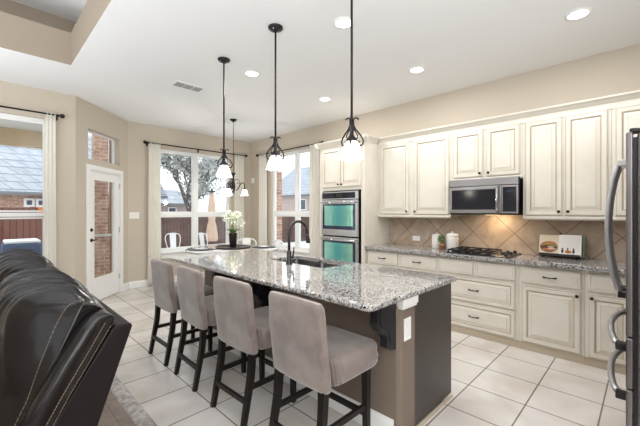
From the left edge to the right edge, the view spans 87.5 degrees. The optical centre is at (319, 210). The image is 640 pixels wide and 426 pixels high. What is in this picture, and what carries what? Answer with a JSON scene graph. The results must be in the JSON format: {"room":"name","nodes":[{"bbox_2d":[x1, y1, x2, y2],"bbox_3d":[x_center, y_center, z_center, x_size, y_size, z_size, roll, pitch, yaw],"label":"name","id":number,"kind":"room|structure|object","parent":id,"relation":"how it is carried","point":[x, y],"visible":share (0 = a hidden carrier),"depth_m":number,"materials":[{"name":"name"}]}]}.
{"room":"kitchen","nodes":[
{"label":"kitchen","id":0,"kind":"room"},
{"bbox_2d":[0,81,75,278],"bbox_3d":[-5.452,-0.555,2.799,0.140,3.950,5.546,0,0,45],"label":"wall","id":1,"kind":"structure","parent":0,"point":[11,94],"depth_m":4.61,"materials":[{"name":"beige paint"}]},
{"bbox_2d":[0,113,43,255],"bbox_3d":[-4.436,-0.220,3.772,0.175,2.040,2.260,0,0,45],"label":"window","id":2,"kind":"structure","parent":1,"relation":"in","point":[5,116],"depth_m":4.42,"materials":[{"name":"white plastic"}]},
{"bbox_2d":[0,105,64,120],"bbox_3d":[-4.422,-1.283,3.671,0.105,0.085,2.595,0,0,45],"label":"curtain rod","id":3,"kind":"object","parent":1,"relation":"attached to","point":[58,115],"visible":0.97,"depth_m":4.36,"materials":[{"name":"black metal"}]},
{"bbox_2d":[44,112,55,266],"bbox_3d":[-3.607,0.043,4.465,0.031,2.715,0.138,0,0,45],"label":"curtain","id":4,"kind":"object","parent":3,"relation":"hanging from","point":[49,120],"visible":0.73,"depth_m":4.46,"materials":[{"name":"white fabric"}]},
{"bbox_2d":[76,96,127,286],"bbox_3d":[-3.543,-0.155,5.395,0.140,3.150,1.339,0,0,-1],"label":"wall","id":5,"kind":"structure","parent":0,"point":[90,117],"depth_m":5.04,"materials":[{"name":"beige paint"}]},
{"bbox_2d":[88,130,114,164],"bbox_3d":[-3.581,-1.012,5.399,0.035,0.455,0.820,0,0,-1],"label":"window","id":6,"kind":"structure","parent":5,"relation":"in","point":[91,132],"depth_m":5.78,"materials":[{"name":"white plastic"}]},
{"bbox_2d":[86,164,122,299],"bbox_3d":[-3.514,0.359,5.411,0.159,2.119,0.950,0,0,-1],"label":"door","id":7,"kind":"structure","parent":5,"relation":"in","point":[101,287],"depth_m":5.44,"materials":[{"name":"white paint"}]},
{"bbox_2d":[123,282,128,290],"bbox_3d":[-3.465,1.355,5.396,0.015,0.129,1.319,0,0,-1],"label":"baseboard","id":8,"kind":"structure","parent":5,"relation":"attached to","point":[125,285],"depth_m":5.96,"materials":[{"name":"white paint"}]},
{"bbox_2d":[98,390,135,425],"bbox_3d":[-2.191,1.420,-0.531,9.380,0.001,5.370,0,0,45],"label":"floor","id":9,"kind":"structure","parent":0,"point":[113,413],"depth_m":2.32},
{"bbox_2d":[0,248,131,425],"bbox_3d":[-1.810,0.839,1.564,2.105,1.162,1.093,0,0,45],"label":"reclining sofa","id":10,"kind":"object","parent":9,"relation":"on","point":[62,347],"visible":1,"depth_m":1.14,"materials":[{"name":"black leather"}]},
{"bbox_2d":[0,248,57,282],"bbox_3d":[-1.919,0.610,2.102,1.035,0.705,0.368,0,0,45],"label":"cushion","id":11,"kind":"object","parent":10,"relation":"on","point":[15,260],"depth_m":1.95,"materials":[{"name":"black leather"}]},
{"bbox_2d":[0,268,103,425],"bbox_3d":[-1.226,0.614,1.420,0.890,0.697,0.369,0,0,45],"label":"cushion","id":12,"kind":"object","parent":10,"relation":"on","point":[41,309],"depth_m":1.14,"materials":[{"name":"black leather"}]},
{"bbox_2d":[128,121,249,283],"bbox_3d":[-2.571,-0.155,7.099,0.140,3.150,2.760,0,0,45],"label":"wall","id":13,"kind":"structure","parent":0,"point":[138,152],"depth_m":6.29,"materials":[{"name":"beige paint"}]},
{"bbox_2d":[129,212,138,218],"bbox_3d":[-3.411,0.080,6.137,0.009,0.115,0.165,0,0,45],"label":"light switch","id":14,"kind":"object","parent":13,"relation":"attached to","point":[132,215],"visible":1,"depth_m":6.12,"materials":[{"name":"white plastic"}]},
{"bbox_2d":[129,272,204,288],"bbox_3d":[-2.562,1.355,6.996,0.015,0.129,2.605,0,0,45],"label":"baseboard","id":15,"kind":"structure","parent":13,"relation":"attached to","point":[141,283],"depth_m":6.21,"materials":[{"name":"white paint"}]},
{"bbox_2d":[161,149,229,258],"bbox_3d":[-2.593,-0.140,7.016,0.175,2.140,1.670,0,0,45],"label":"window","id":16,"kind":"structure","parent":13,"relation":"in","point":[166,253],"depth_m":7.00,"materials":[{"name":"white plastic"}]},
{"bbox_2d":[143,140,247,156],"bbox_3d":[-2.497,-1.268,6.998,0.105,0.085,2.260,0,0,45],"label":"curtain rod","id":17,"kind":"object","parent":13,"relation":"attached to","point":[144,141],"visible":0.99,"depth_m":6.81,"materials":[{"name":"black metal"}]},
{"bbox_2d":[148,142,160,285],"bbox_3d":[-3.128,0.050,6.322,0.031,2.700,0.242,0,0,45],"label":"curtain","id":18,"kind":"object","parent":17,"relation":"hanging from","point":[154,183],"visible":0.88,"depth_m":6.31,"materials":[{"name":"white fabric"}]},
{"bbox_2d":[234,154,243,243],"bbox_3d":[-1.842,0.050,7.631,0.031,2.700,0.276,0,0,45],"label":"curtain","id":19,"kind":"object","parent":17,"relation":"hanging from","point":[239,160],"visible":0.57,"depth_m":7.63,"materials":[{"name":"white fabric"}]},
{"bbox_2d":[0,0,639,141],"bbox_3d":[-1.226,-2.005,1.163,10.380,0.750,9.340,0,0,45],"label":"ceiling","id":20,"kind":"structure","parent":0,"point":[126,67],"depth_m":3.52,"materials":[{"name":"white paint"}]},
{"bbox_2d":[0,0,75,32],"bbox_3d":[-2.681,-2.015,0.083,6.420,0.730,5.440,0,0,45],"label":"trim","id":21,"kind":"structure","parent":20,"relation":"attached to","point":[7,6],"depth_m":3.94,"materials":[{"name":"beige paint"}]},
{"bbox_2d":[0,0,110,64],"bbox_3d":[-2.544,-1.810,0.265,5.260,0.360,4.670,0,0,45],"label":"trim","id":22,"kind":"structure","parent":20,"relation":"attached to","point":[18,34],"depth_m":3.46,"materials":[{"name":"beige paint"}]},
{"bbox_2d":[169,80,206,92],"bbox_3d":[-1.724,-1.623,4.366,0.220,0.012,0.410,0,0,45],"label":"ceiling vent","id":23,"kind":"object","parent":20,"relation":"in","point":[176,83],"visible":1,"depth_m":4.34,"materials":[{"name":"white plastic"}]},
{"bbox_2d":[216,57,232,177],"bbox_3d":[-1.034,-0.996,3.591,0.176,1.267,0.179,0,0,-28],"label":"pendant lamp","id":24,"kind":"object","parent":20,"relation":"hanging from","point":[223,170],"visible":1,"depth_m":3.58,"materials":[{"name":"black metal"}]},
{"bbox_2d":[223,119,247,195],"bbox_3d":[-1.567,-0.950,5.984,0.442,1.359,0.481,0,0,45],"label":"chandelier","id":25,"kind":"object","parent":20,"relation":"hanging from","point":[230,189],"visible":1,"depth_m":5.94,"materials":[{"name":"black metal"}]},
{"bbox_2d":[244,70,259,76],"bbox_3d":[-0.806,-1.625,3.959,0.190,0.007,0.190,0,0,45],"label":"recessed light","id":26,"kind":"object","parent":20,"relation":"in","point":[251,73],"visible":1,"depth_m":3.95,"materials":[{"name":"white plastic"}]},
{"bbox_2d":[266,23,284,170],"bbox_3d":[-0.399,-0.996,2.962,0.179,1.267,0.176,0,0,22],"label":"pendant lamp","id":27,"kind":"object","parent":20,"relation":"hanging from","point":[275,162],"visible":1,"depth_m":2.94,"materials":[{"name":"black metal"}]},
{"bbox_2d":[273,122,287,125],"bbox_3d":[-0.725,-1.624,6.252,0.140,0.010,0.260,0,0,45],"label":"ceiling vent","id":28,"kind":"object","parent":20,"relation":"in","point":[277,123],"visible":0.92,"depth_m":6.25,"materials":[{"name":"white plastic"}]},
{"bbox_2d":[319,97,330,101],"bbox_3d":[0.073,-1.625,4.861,0.190,0.007,0.190,0,0,45],"label":"recessed light","id":29,"kind":"object","parent":20,"relation":"in","point":[324,99],"visible":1,"depth_m":4.86,"materials":[{"name":"white plastic"}]},
{"bbox_2d":[333,16,354,28],"bbox_3d":[0.205,-1.625,2.890,0.190,0.007,0.190,0,0,45],"label":"recessed light","id":30,"kind":"object","parent":20,"relation":"in","point":[343,22],"visible":0.82,"depth_m":2.88,"materials":[{"name":"white plastic"}]},
{"bbox_2d":[339,0,363,160],"bbox_3d":[0.219,-0.996,2.356,0.179,1.267,0.176,0,0,45],"label":"pendant lamp","id":31,"kind":"object","parent":20,"relation":"hanging from","point":[351,150],"visible":1,"depth_m":2.34,"materials":[{"name":"black metal"}]},
{"bbox_2d":[408,66,424,73],"bbox_3d":[1.116,-1.625,3.853,0.190,0.007,0.190,0,0,45],"label":"recessed light","id":32,"kind":"object","parent":20,"relation":"in","point":[418,69],"visible":1,"depth_m":3.84,"materials":[{"name":"white plastic"}]},
{"bbox_2d":[564,7,592,20],"bbox_3d":[2.135,-1.625,2.763,0.190,0.007,0.190,0,0,45],"label":"recessed light","id":33,"kind":"object","parent":20,"relation":"in","point":[579,13],"visible":1,"depth_m":2.76,"materials":[{"name":"white plastic"}]},
{"bbox_2d":[100,278,625,425],"bbox_3d":[0.691,1.420,3.114,10.380,0.001,3.870,0,0,45],"label":"floor","id":34,"kind":"structure","parent":0,"point":[493,383],"depth_m":2.66,"materials":[{"name":"tile"}]},
{"bbox_2d":[110,375,156,425],"bbox_3d":[-0.271,1.413,1.351,9.280,0.014,0.097,0,0,45],"label":"trim","id":35,"kind":"structure","parent":34,"relation":"on","point":[140,417],"depth_m":2.43,"materials":[{"name":"grey stone"}]},
{"bbox_2d":[148,259,213,365],"bbox_3d":[-1.369,0.948,3.388,0.475,0.951,0.563,0,0,44],"label":"bar stool","id":36,"kind":"object","parent":34,"relation":"on","point":[166,297],"visible":0.66,"depth_m":3.19,"materials":[{"name":"beige fabric"}]},
{"bbox_2d":[174,265,253,391],"bbox_3d":[-0.929,0.948,2.955,0.563,0.951,0.475,0,0,-44],"label":"bar stool","id":37,"kind":"object","parent":34,"relation":"on","point":[197,309],"visible":0.68,"depth_m":2.74,"materials":[{"name":"beige fabric"}]},
{"bbox_2d":[185,244,278,254],"bbox_3d":[-1.542,1.039,5.948,1.600,0.758,1.600,0,0,45],"label":"dining table","id":38,"kind":"object","parent":34,"relation":"on","point":[215,250],"visible":0.3,"depth_m":5.73,"materials":[{"name":"grey wood"}]},
{"bbox_2d":[188,248,213,250],"bbox_3d":[-2.021,0.657,5.689,0.424,0.006,0.424,0,0,45],"label":"placemat","id":39,"kind":"object","parent":38,"relation":"on","point":[208,249],"visible":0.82,"depth_m":5.67,"materials":[{"name":"grey"}]},
{"bbox_2d":[215,245,250,249],"bbox_3d":[-1.550,0.646,5.983,0.630,0.028,0.630,0,0,45],"label":"serving tray","id":40,"kind":"object","parent":38,"relation":"on","point":[223,247],"visible":0.93,"depth_m":5.92,"materials":[{"name":"grey wood"}]},
{"bbox_2d":[221,210,244,247],"bbox_3d":[-1.552,0.317,5.974,0.415,0.661,0.340,0,0,21],"label":"potted orchid","id":41,"kind":"object","parent":40,"relation":"on","point":[232,235],"visible":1,"depth_m":5.92,"materials":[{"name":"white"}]},
{"bbox_2d":[252,246,274,248],"bbox_3d":[-1.020,0.657,6.080,0.424,0.006,0.424,0,0,45],"label":"placemat","id":42,"kind":"object","parent":38,"relation":"on","point":[254,246],"visible":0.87,"depth_m":5.99,"materials":[{"name":"grey"}]},
{"bbox_2d":[237,238,256,243],"bbox_3d":[-1.542,0.990,6.755,0.446,0.864,0.462,0,0,3],"label":"metal chair","id":43,"kind":"object","parent":34,"relation":"on","point":[244,240],"visible":0.31,"depth_m":6.96,"materials":[{"name":"white metal"}]},
{"bbox_2d":[210,276,295,425],"bbox_3d":[-0.456,0.948,2.491,0.475,0.951,0.563,0,0,43],"label":"bar stool","id":44,"kind":"object","parent":34,"relation":"on","point":[245,328],"visible":0.82,"depth_m":2.29,"materials":[{"name":"beige fabric"}]},
{"bbox_2d":[273,240,283,252],"bbox_3d":[-0.974,0.990,6.353,0.462,0.864,0.446,0,0,-35],"label":"metal chair","id":45,"kind":"object","parent":34,"relation":"on","point":[278,242],"visible":0.27,"depth_m":6.44,"materials":[{"name":"white metal"}]},
{"bbox_2d":[269,291,378,425],"bbox_3d":[0.022,0.948,2.020,0.475,0.951,0.563,0,0,45],"label":"bar stool","id":46,"kind":"object","parent":34,"relation":"on","point":[319,356],"visible":1,"depth_m":1.87,"materials":[{"name":"beige fabric"}]},
{"bbox_2d":[205,262,452,425],"bbox_3d":[-0.206,0.977,3.107,2.550,0.884,0.962,0,0,45],"label":"kitchen island","id":47,"kind":"object","parent":34,"relation":"on","point":[410,378],"visible":0.41,"depth_m":2.24,"materials":[{"name":"brown paint"}]},
{"bbox_2d":[170,249,456,311],"bbox_3d":[-0.288,0.517,3.077,2.655,0.034,1.135,0,0,45],"label":"island countertop","id":48,"kind":"structure","parent":47,"relation":"on","point":[364,287],"depth_m":2.51,"materials":[{"name":"stone"}]},
{"bbox_2d":[286,220,309,263],"bbox_3d":[-0.203,0.293,3.221,0.098,0.413,0.282,0,0,45],"label":"kitchen faucet","id":49,"kind":"object","parent":48,"relation":"on","point":[289,256],"visible":1,"depth_m":3.15,"materials":[{"name":"brown metal"}]},
{"bbox_2d":[282,259,339,267],"bbox_3d":[-0.115,0.628,3.321,0.796,0.184,0.401,0,0,45],"label":"sink","id":50,"kind":"object","parent":48,"relation":"in","point":[295,261],"visible":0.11,"depth_m":3.51,"materials":[{"name":"grey metal"}]},
{"bbox_2d":[404,316,410,341],"bbox_3d":[0.547,0.735,2.082,0.009,0.138,0.082,0,0,45],"label":"wall outlet","id":51,"kind":"object","parent":47,"relation":"attached to","point":[407,322],"visible":1,"depth_m":2.07,"materials":[{"name":"white plastic"}]},
{"bbox_2d":[320,141,388,263],"bbox_3d":[0.521,0.200,5.308,0.900,2.440,0.688,0,0,45],"label":"tall cabinet","id":52,"kind":"object","parent":34,"relation":"on","point":[336,174],"visible":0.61,"depth_m":4.96,"materials":[{"name":"beige paint"}]},
{"bbox_2d":[320,190,360,262],"bbox_3d":[0.447,0.323,5.231,0.727,1.265,0.592,0,0,45],"label":"double wall oven","id":53,"kind":"object","parent":52,"relation":"in","point":[340,210],"visible":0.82,"depth_m":5.01,"materials":[{"name":"silver metal"}]},
{"bbox_2d":[367,249,436,273],"bbox_3d":[1.241,0.983,4.641,1.054,0.873,0.628,0,0,45],"label":"base cabinet","id":54,"kind":"object","parent":34,"relation":"on","point":[408,261],"visible":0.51,"depth_m":4.39,"materials":[{"name":"beige paint"}]},
{"bbox_2d":[365,243,625,274],"bbox_3d":[1.982,0.523,3.897,3.157,0.042,0.627,0,0,45],"label":"countertop","id":55,"kind":"structure","parent":54,"relation":"on","point":[594,265],"depth_m":3.53,"materials":[{"name":"stone"}]},
{"bbox_2d":[432,233,441,247],"bbox_3d":[1.584,0.397,4.529,0.132,0.210,0.132,0,0,45],"label":"canister","id":56,"kind":"object","parent":55,"relation":"on","point":[435,237],"visible":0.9,"depth_m":4.48,"materials":[{"name":"white ceramic"}]},
{"bbox_2d":[438,244,444,249],"bbox_3d":[1.586,0.466,4.359,0.080,0.072,0.080,0,0,45],"label":"pot","id":57,"kind":"object","parent":55,"relation":"on","point":[441,246],"depth_m":4.33,"materials":[{"name":"brown ceramic"}]},
{"bbox_2d":[438,235,445,249],"bbox_3d":[1.579,0.406,4.362,0.102,0.190,0.116,0,0,4],"label":"potted herb","id":58,"kind":"object","parent":55,"relation":"on","point":[441,246],"visible":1,"depth_m":4.34,"materials":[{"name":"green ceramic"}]},
{"bbox_2d":[446,231,458,249],"bbox_3d":[1.727,0.384,4.360,0.160,0.236,0.160,0,0,45],"label":"canister","id":59,"kind":"object","parent":55,"relation":"on","point":[452,239],"visible":0.87,"depth_m":4.30,"materials":[{"name":"white ceramic"}]},
{"bbox_2d":[446,246,521,257],"bbox_3d":[1.928,0.478,3.946,0.693,0.046,0.470,0,0,45],"label":"gas cooktop","id":60,"kind":"object","parent":55,"relation":"in","point":[490,252],"visible":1,"depth_m":3.86,"materials":[{"name":"black metal"}]},
{"bbox_2d":[539,233,580,259],"bbox_3d":[2.591,0.371,3.606,0.360,0.264,0.182,0,0,45],"label":"cookbook stand","id":61,"kind":"object","parent":55,"relation":"on","point":[540,253],"visible":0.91,"depth_m":3.55,"materials":[{"name":"black metal"}]},
{"bbox_2d":[538,234,584,257],"bbox_3d":[2.580,0.366,3.582,0.403,0.231,0.105,0,0,45],"label":"cookbook","id":62,"kind":"object","parent":61,"relation":"on","point":[558,244],"visible":0.98,"depth_m":3.55,"materials":[{"name":"white paper"}]},
{"bbox_2d":[540,241,557,251],"bbox_3d":[2.506,0.390,3.659,0.164,0.117,0.029,0,0,45],"label":"picture","id":63,"kind":"object","parent":62,"relation":"attached to","point":[545,246],"depth_m":3.66,"materials":[{"name":"multicoloured paper"}]},
{"bbox_2d":[437,256,518,347],"bbox_3d":[1.932,0.983,3.964,0.878,0.873,0.626,0,0,45],"label":"base cabinet","id":64,"kind":"object","parent":34,"relation":"on","point":[484,294],"visible":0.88,"depth_m":3.69,"materials":[{"name":"beige paint"}]},
{"bbox_2d":[519,264,584,363],"bbox_3d":[2.438,0.983,3.465,0.538,0.873,0.628,0,0,45],"label":"base cabinet","id":65,"kind":"object","parent":34,"relation":"on","point":[551,300],"visible":0.99,"depth_m":3.25,"materials":[{"name":"beige paint"}]},
{"bbox_2d":[585,271,625,374],"bbox_3d":[2.873,0.983,3.037,0.680,0.873,0.628,0,0,45],"label":"base cabinet","id":66,"kind":"object","parent":34,"relation":"on","point":[602,300],"visible":0.52,"depth_m":2.99,"materials":[{"name":"beige paint"}]},
{"bbox_2d":[604,128,639,425],"bbox_3d":[1.934,0.507,1.577,0.893,1.765,0.900,0,0,45],"label":"refrigerator","id":67,"kind":"object","parent":34,"relation":"on","point":[631,292],"visible":1,"depth_m":1.49,"materials":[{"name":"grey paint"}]},
{"bbox_2d":[250,44,639,244],"bbox_3d":[2.049,-0.155,4.394,10.240,3.150,0.140,0,0,45],"label":"wall","id":68,"kind":"structure","parent":0,"point":[617,71],"depth_m":4.30,"materials":[{"name":"beige paint"}]},
{"bbox_2d":[256,141,323,156],"bbox_3d":[-0.680,-1.253,6.904,2.130,0.085,0.105,0,0,45],"label":"curtain rod","id":69,"kind":"object","parent":68,"relation":"attached to","point":[257,155],"visible":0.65,"depth_m":6.71,"materials":[{"name":"black metal"}]},
{"bbox_2d":[259,153,266,244],"bbox_3d":[-1.277,0.060,7.459,0.322,2.680,0.031,0,0,45],"label":"curtain","id":70,"kind":"object","parent":69,"relation":"hanging from","point":[262,158],"visible":0.79,"depth_m":7.48,"materials":[{"name":"white fabric"}]},
{"bbox_2d":[309,142,319,257],"bbox_3d":[-0.104,0.060,6.305,0.288,2.680,0.031,0,0,45],"label":"curtain","id":71,"kind":"object","parent":69,"relation":"hanging from","point":[314,212],"visible":0.76,"depth_m":6.30,"materials":[{"name":"white fabric"}]},
{"bbox_2d":[273,148,309,255],"bbox_3d":[-0.591,-0.155,6.930,1.420,2.170,0.175,0,0,45],"label":"window","id":72,"kind":"structure","parent":68,"relation":"in","point":[297,213],"depth_m":6.84,"materials":[{"name":"white plastic"}]},
{"bbox_2d":[412,236,419,240],"bbox_3d":[1.409,0.400,4.899,0.118,0.072,0.009,0,0,45],"label":"wall outlet","id":73,"kind":"object","parent":68,"relation":"attached to","point":[414,238],"visible":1,"depth_m":4.89,"materials":[{"name":"white plastic"}]},
{"bbox_2d":[377,135,459,217],"bbox_3d":[1.355,-0.463,4.719,1.108,1.114,0.357,0,0,45],"label":"upper cabinet","id":74,"kind":"object","parent":68,"relation":"attached to","point":[414,177],"visible":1,"depth_m":4.56,"materials":[{"name":"beige paint"}]},
{"bbox_2d":[314,90,639,149],"bbox_3d":[1.674,-1.024,4.163,4.290,0.113,0.704,0,0,45],"label":"trim","id":75,"kind":"structure","parent":74,"relation":"attached to","point":[630,98],"depth_m":3.73,"materials":[{"name":"beige paint"}]},
{"bbox_2d":[451,123,522,179],"bbox_3d":[2.038,-0.690,4.049,0.801,0.660,0.357,0,0,45],"label":"upper cabinet","id":76,"kind":"object","parent":68,"relation":"attached to","point":[498,151],"visible":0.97,"depth_m":3.91,"materials":[{"name":"beige paint"}]},
{"bbox_2d":[449,176,522,214],"bbox_3d":[1.998,-0.167,4.011,0.758,0.426,0.466,0,0,45],"label":"microwave","id":77,"kind":"object","parent":76,"relation":"attached to","point":[497,195],"visible":0.91,"depth_m":3.84,"materials":[{"name":"silver metal"}]},
{"bbox_2d":[389,215,625,261],"bbox_3d":[2.209,0.290,4.128,3.157,0.460,0.013,0,0,45],"label":"backsplash","id":78,"kind":"structure","parent":68,"relation":"attached to","point":[506,233],"depth_m":4.07,"materials":[{"name":"tile"}]},
{"bbox_2d":[523,109,611,220],"bbox_3d":[2.586,-0.463,3.510,0.733,1.114,0.357,0,0,45],"label":"upper cabinet","id":79,"kind":"object","parent":68,"relation":"attached to","point":[567,160],"visible":0.98,"depth_m":3.38,"materials":[{"name":"beige paint"}]},
{"bbox_2d":[612,104,639,220],"bbox_3d":[3.087,-0.463,3.017,0.668,1.114,0.357,0,0,45],"label":"upper cabinet","id":80,"kind":"object","parent":68,"relation":"attached to","point":[625,118],"visible":0.57,"depth_m":3.10,"materials":[{"name":"beige paint"}]},
{"label":"outside","id":81,"kind":"structure","parent":0,"visible":0},
{"bbox_2d":[282,241,308,247],"bbox_3d":[6.891,1.770,21.272,140.000,0.001,120.000,0,0,45],"label":"ground","id":82,"kind":"structure","parent":81,"point":[303,243],"depth_m":17.65,"materials":[{"name":"white"}]},
{"bbox_2d":[0,207,108,252],"bbox_3d":[-10.268,0.824,7.571,0.160,1.888,11.500,0,0,45],"label":"wooden fence","id":83,"kind":"object","parent":82,"relation":"on","point":[9,228],"visible":0.12,"depth_m":9.39,"materials":[{"name":"brown wood"}]},
{"bbox_2d":[0,135,167,207],"bbox_3d":[-15.676,-1.106,14.010,8.040,5.748,15.040,0,0,45],"label":"house","id":84,"kind":"structure","parent":82,"relation":"on","point":[20,167],"depth_m":13.40,"materials":[{"name":"brick"}]},
{"bbox_2d":[161,190,189,211],"bbox_3d":[-12.803,0.044,25.489,7.040,3.448,3.840,0,0,45],"label":"house","id":85,"kind":"structure","parent":82,"relation":"on","point":[174,203],"depth_m":23.88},
{"bbox_2d":[161,153,225,211],"bbox_3d":[-6.423,-1.272,16.137,4.338,6.128,2.840,0,0,-18],"label":"tree","id":86,"kind":"object","parent":82,"relation":"on","point":[208,168],"visible":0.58,"depth_m":16.05,"materials":[{"name":"grey plant"}]},
{"bbox_2d":[161,216,308,247],"bbox_3d":[-3.596,0.924,17.068,0.160,1.688,11.400,0,0,45],"label":"wooden fence","id":87,"kind":"object","parent":82,"relation":"on","point":[180,225],"visible":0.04,"depth_m":15.08,"materials":[{"name":"brown wood"}]},
{"bbox_2d":[277,157,281,244],"bbox_3d":[-1.121,0.054,7.917,0.360,3.428,0.380,0,0,45],"label":"brick pier","id":88,"kind":"structure","parent":82,"relation":"on","point":[279,173],"depth_m":7.87,"materials":[{"name":"brick"}]},
{"bbox_2d":[282,167,309,210],"bbox_3d":[1.102,-1.706,36.780,12.040,6.948,10.040,0,0,45],"label":"house","id":89,"kind":"structure","parent":82,"relation":"on","point":[288,182],"depth_m":35.00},
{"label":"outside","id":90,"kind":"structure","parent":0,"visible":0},
{"bbox_3d":[-5.437,1.600,7.379,4.300,0.240,12.100,0,0,45],"label":"patio","id":91,"kind":"object","parent":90,"visible":0},
{"bbox_2d":[1,238,41,254],"bbox_3d":[-6.275,1.042,7.025,0.800,0.873,0.620,0,0,45],"label":"cooler","id":92,"kind":"object","parent":91,"relation":"on","point":[34,244],"visible":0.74,"depth_m":6.81,"materials":[{"name":"blue"}]},
{"bbox_2d":[92,134,110,277],"bbox_3d":[-4.746,-0.201,7.183,0.430,3.358,0.350,0,0,45],"label":"porch column","id":93,"kind":"structure","parent":91,"relation":"on","point":[99,144],"depth_m":7.08,"materials":[{"name":"brick"}]},
{"bbox_2d":[109,140,111,272],"bbox_3d":[-4.483,-0.201,7.450,0.250,3.359,0.390,0,0,45],"label":"porch post","id":94,"kind":"object","parent":91,"relation":"on","point":[110,141],"visible":0.08,"depth_m":7.32,"materials":[{"name":"brown brick"}]},
{"bbox_2d":[165,233,180,247],"bbox_3d":[-4.030,1.049,9.320,0.446,0.864,0.462,0,0,-43],"label":"metal chair","id":95,"kind":"object","parent":91,"relation":"on","point":[172,235],"visible":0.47,"depth_m":9.45,"materials":[{"name":"white metal"}]},
{"bbox_2d":[198,233,207,244],"bbox_3d":[-3.289,1.049,9.702,0.446,0.864,0.462,0,0,25],"label":"metal chair","id":96,"kind":"object","parent":91,"relation":"on","point":[201,235],"visible":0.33,"depth_m":9.51,"materials":[{"name":"white metal"}]},
{"bbox_2d":[206,188,217,243],"bbox_3d":[-3.318,0.390,10.246,0.480,2.180,0.480,0,0,45],"label":"patio umbrella","id":97,"kind":"object","parent":91,"relation":"on","point":[211,232],"visible":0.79,"depth_m":10.16,"materials":[{"name":"beige fabric"}]},
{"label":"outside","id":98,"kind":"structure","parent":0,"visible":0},
{"bbox_2d":[0,119,41,131],"bbox_3d":[-6.866,-1.535,3.350,2.610,0.050,7.150,0,0,45],"label":"soffit","id":99,"kind":"structure","parent":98,"point":[4,123],"depth_m":5.90,"materials":[{"name":"white paint"}]},
{"bbox_2d":[0,127,41,148],"bbox_3d":[-7.708,-1.365,4.177,0.250,0.289,7.150,0,0,45],"label":"beam","id":100,"kind":"structure","parent":99,"relation":"attached to","point":[8,136],"depth_m":6.21,"materials":[{"name":"beige paint"}]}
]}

